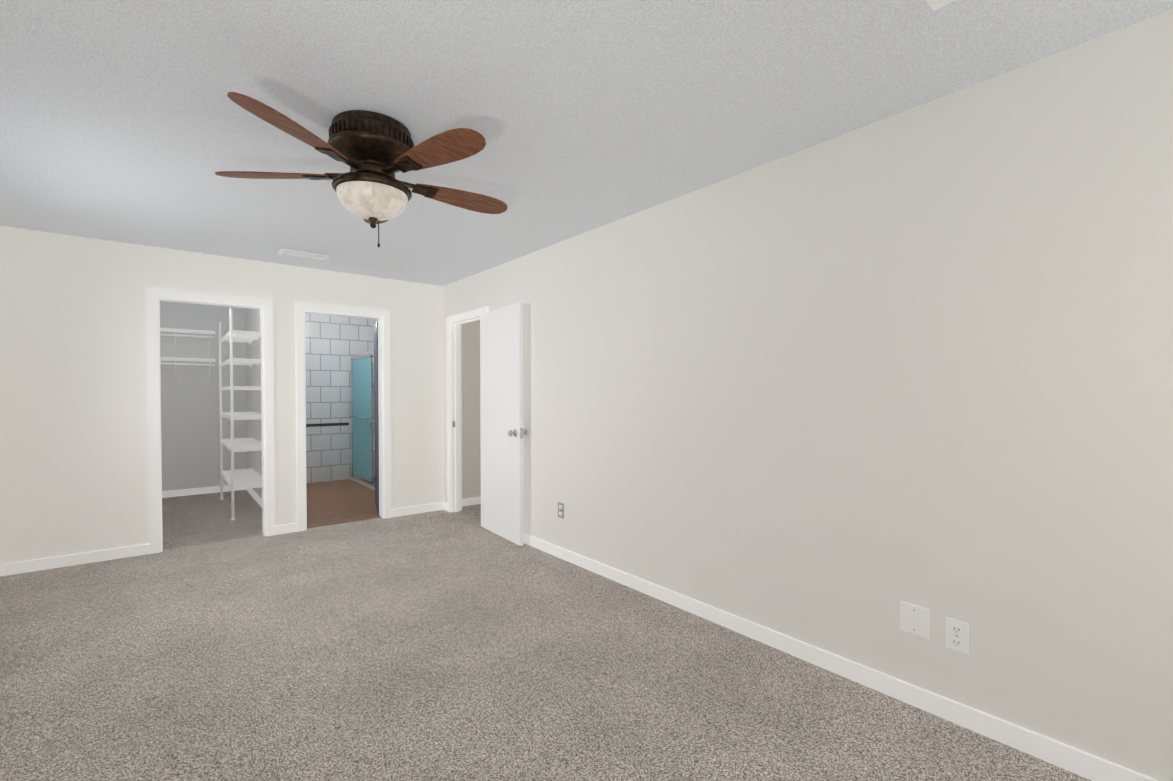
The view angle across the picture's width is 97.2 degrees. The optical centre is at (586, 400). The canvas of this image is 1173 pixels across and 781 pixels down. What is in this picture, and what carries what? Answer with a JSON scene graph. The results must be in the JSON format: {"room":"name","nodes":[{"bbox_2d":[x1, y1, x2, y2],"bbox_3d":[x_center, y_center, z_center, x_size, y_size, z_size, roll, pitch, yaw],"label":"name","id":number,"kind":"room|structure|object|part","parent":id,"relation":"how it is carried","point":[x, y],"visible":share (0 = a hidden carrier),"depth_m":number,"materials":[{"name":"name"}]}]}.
{"room":"empty bedroom","nodes":[
{"label":"empty bedroom","id":0,"kind":"room"},
{"bbox_2d":[160,301,246,490],"bbox_3d":[-4.180,-0.045,7.142,4.820,2.440,0.120,-1,1,-39],"label":"wall","id":1,"kind":"structure","parent":0,"point":[190,426],"depth_m":6.49,"materials":[{"name":"white paint"}]},
{"bbox_2d":[160,328,215,381],"bbox_3d":[-4.960,-0.532,6.218,0.799,0.628,0.307,-1,1,-39],"label":"closet shelf","id":2,"kind":"object","parent":1,"relation":"attached to","point":[175,359],"visible":0.69,"depth_m":6.20,"materials":[{"name":"white metal"}]},
{"bbox_2d":[162,485,244,497],"bbox_3d":[-4.928,1.145,6.464,1.080,0.080,0.012,-1,1,-39],"label":"baseboard","id":3,"kind":"structure","parent":1,"relation":"attached to","point":[215,489],"depth_m":6.48,"materials":[{"name":"white wood"}]},
{"bbox_2d":[0,226,480,564],"bbox_3d":[-2.446,-0.013,5.019,4.820,2.440,0.120,-1,1,-39],"label":"wall","id":4,"kind":"structure","parent":0,"point":[74,461],"depth_m":3.99,"materials":[{"name":"white paint"}]},
{"bbox_2d":[0,544,149,575],"bbox_3d":[-3.813,1.184,3.835,0.882,0.080,0.012,-1,1,-39],"label":"baseboard","id":5,"kind":"structure","parent":4,"relation":"attached to","point":[123,552],"depth_m":3.83,"materials":[{"name":"white wood"}]},
{"bbox_2d":[147,287,274,553],"bbox_3d":[-3.176,0.160,4.416,0.859,2.111,0.140,-1,1,-39],"label":"door frame","id":6,"kind":"structure","parent":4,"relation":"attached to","point":[261,308],"depth_m":4.26,"materials":[{"name":"white wood"}]},
{"bbox_2d":[295,302,390,531],"bbox_3d":[-2.373,0.150,5.071,0.851,2.111,0.140,-1,1,-39],"label":"door frame","id":7,"kind":"structure","parent":4,"relation":"attached to","point":[300,307],"depth_m":5.09,"materials":[{"name":"white wood"}]},
{"bbox_2d":[374,320,378,514],"bbox_3d":[-2.286,0.176,5.664,0.035,2.018,0.660,0,1,-25],"label":"door leaf","id":8,"kind":"structure","parent":4,"relation":"in","point":[376,424],"depth_m":5.54,"materials":[{"name":"white wood"}]},
{"bbox_2d":[391,502,446,516],"bbox_3d":[-1.783,1.160,5.493,0.580,0.080,0.012,-1,1,-39],"label":"baseboard","id":9,"kind":"structure","parent":4,"relation":"attached to","point":[442,505],"depth_m":5.49,"materials":[{"name":"white wood"}]},
{"bbox_2d":[462,497,480,505],"bbox_3d":[-1.042,1.151,6.098,1.102,0.080,0.012,-1,1,-39],"label":"baseboard","id":10,"kind":"structure","parent":4,"relation":"attached to","point":[471,501],"depth_m":5.86,"materials":[{"name":"white wood"}]},
{"bbox_2d":[245,308,261,498],"bbox_3d":[-3.607,-0.026,5.841,0.120,2.440,2.621,-1,1,-39],"label":"wall","id":11,"kind":"structure","parent":0,"point":[253,378],"depth_m":6.20,"materials":[{"name":"white paint"}]},
{"bbox_2d":[245,488,261,507],"bbox_3d":[-3.658,1.155,5.817,0.012,0.080,2.621,-1,1,-39],"label":"baseboard","id":12,"kind":"structure","parent":11,"relation":"attached to","point":[250,490],"depth_m":6.12,"materials":[{"name":"white wood"}]},
{"bbox_2d":[305,313,376,482],"bbox_3d":[-3.367,-0.054,7.721,2.630,2.440,0.012,-1,1,-39],"label":"tile","id":13,"kind":"structure","parent":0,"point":[333,344],"depth_m":7.46,"materials":[{"name":"white tile"}]},
{"bbox_2d":[306,423,348,426],"bbox_3d":[-3.938,0.353,7.248,1.140,0.040,0.008,-1,1,-39],"label":"tile band","id":14,"kind":"object","parent":13,"relation":"attached to","point":[326,424],"visible":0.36,"depth_m":7.42,"materials":[{"name":"grey"}]},
{"bbox_2d":[306,477,380,527],"bbox_3d":[-2.522,1.179,6.703,2.630,0.006,2.686,-1,1,-39],"label":"floor","id":15,"kind":"structure","parent":0,"point":[338,502],"depth_m":5.95,"materials":[{"name":"brown wood"}]},
{"bbox_2d":[350,350,374,490],"bbox_3d":[-3.038,0.255,7.125,0.119,1.829,1.322,-1,1,-39],"label":"shower enclosure","id":16,"kind":"object","parent":15,"relation":"on","point":[361,415],"visible":0.88,"depth_m":7.22,"materials":[{"name":"teal glass"}]},
{"bbox_2d":[0,490,1090,780],"bbox_3d":[-1.359,1.275,3.707,4.820,0.103,9.040,-1,1,-39],"label":"floor","id":17,"kind":"structure","parent":0,"point":[440,646],"depth_m":2.32,"materials":[{"name":"grey carpet"}]},
{"bbox_2d":[219,308,261,520],"bbox_3d":[-3.843,0.136,5.768,0.328,2.120,1.340,-1,1,-39],"label":"shelving unit","id":18,"kind":"object","parent":17,"relation":"on","point":[238,479],"visible":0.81,"depth_m":5.46,"materials":[{"name":"white metal"}]},
{"bbox_2d":[0,0,1172,285],"bbox_3d":[-1.359,-1.263,3.669,4.820,0.100,9.040,-1,1,-39],"label":"ceiling","id":19,"kind":"structure","parent":0,"point":[126,120],"depth_m":2.03,"materials":[{"name":"white paint"}]},
{"bbox_2d":[278,248,329,259],"bbox_3d":[-2.359,-1.216,4.325,0.360,0.013,0.170,-1,1,-39],"label":"ceiling vent","id":20,"kind":"object","parent":19,"relation":"in","point":[302,254],"visible":1,"depth_m":4.30,"materials":[{"name":"white plastic"}]},
{"bbox_2d":[215,92,506,246],"bbox_3d":[-0.894,-0.932,2.307,1.218,0.519,1.269,-1,1,-39],"label":"ceiling fan","id":21,"kind":"object","parent":19,"relation":"hanging from","point":[375,151],"visible":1,"depth_m":2.15,"materials":[{"name":"brown wood"}]},
{"bbox_3d":[-0.939,-0.853,2.275,0.292,0.107,0.292,-1,1,-39],"label":"lamp shade","id":22,"kind":"part","parent":21,"relation":"part of","materials":[{"name":"white glass"}]},
{"bbox_2d":[926,0,954,10],"bbox_3d":[0.994,-1.172,1.431,0.240,0.015,0.132,-1,1,-39],"label":"ceiling vent","id":23,"kind":"object","parent":19,"relation":"in","point":[935,4],"visible":1,"depth_m":1.52,"materials":[{"name":"white plastic"}]},
{"bbox_2d":[443,9,1172,780],"bbox_3d":[0.437,0.012,3.308,0.115,2.440,6.179,-1,1,-39],"label":"wall","id":24,"kind":"structure","parent":0,"point":[845,395],"depth_m":2.10,"materials":[{"name":"white paint"}]},
{"bbox_2d":[447,307,488,511],"bbox_3d":[-1.163,0.159,5.258,0.135,2.088,0.896,-1,1,-39],"label":"door frame","id":25,"kind":"structure","parent":24,"relation":"attached to","point":[456,430],"depth_m":5.54,"materials":[{"name":"white wood"}]},
{"bbox_2d":[480,303,522,545],"bbox_3d":[-0.763,0.197,4.586,0.035,2.008,0.775,-1,1,-36],"label":"door leaf","id":26,"kind":"structure","parent":24,"relation":"in","point":[501,372],"depth_m":4.52,"materials":[{"name":"white wood"}]},
{"bbox_2d":[508,428,526,438],"bbox_3d":[-0.565,0.272,4.314,0.159,0.090,0.106,-1,1,-39],"label":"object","id":27,"kind":"structure","parent":26,"relation":"in","point":[522,432],"depth_m":4.28,"materials":[{"name":"silver metal"}]},
{"bbox_2d":[558,502,563,518],"bbox_3d":[-0.200,0.852,4.002,0.008,0.116,0.072,-1,1,-39],"label":"outlet","id":28,"kind":"object","parent":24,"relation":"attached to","point":[560,510],"visible":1,"depth_m":4.00,"materials":[{"name":"grey plastic"}]},
{"bbox_2d":[523,533,1157,780],"bbox_3d":[0.672,1.198,2.939,0.012,0.080,5.042,-1,1,-39],"label":"baseboard","id":29,"kind":"structure","parent":24,"relation":"attached to","point":[1068,758],"depth_m":2.18,"materials":[{"name":"white wood"}]},
{"bbox_2d":[900,602,928,638],"bbox_3d":[1.341,0.898,2.117,0.006,0.116,0.104,-1,1,-39],"label":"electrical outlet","id":30,"kind":"object","parent":24,"relation":"attached to","point":[914,619],"visible":1,"depth_m":2.12,"materials":[{"name":"white plastic"}]},
{"bbox_2d":[946,617,968,653],"bbox_3d":[1.433,0.912,2.003,0.008,0.116,0.072,-1,1,-39],"label":"electrical outlet","id":31,"kind":"object","parent":24,"relation":"attached to","point":[956,635],"visible":1,"depth_m":2.00,"materials":[{"name":"white plastic"}]}
]}

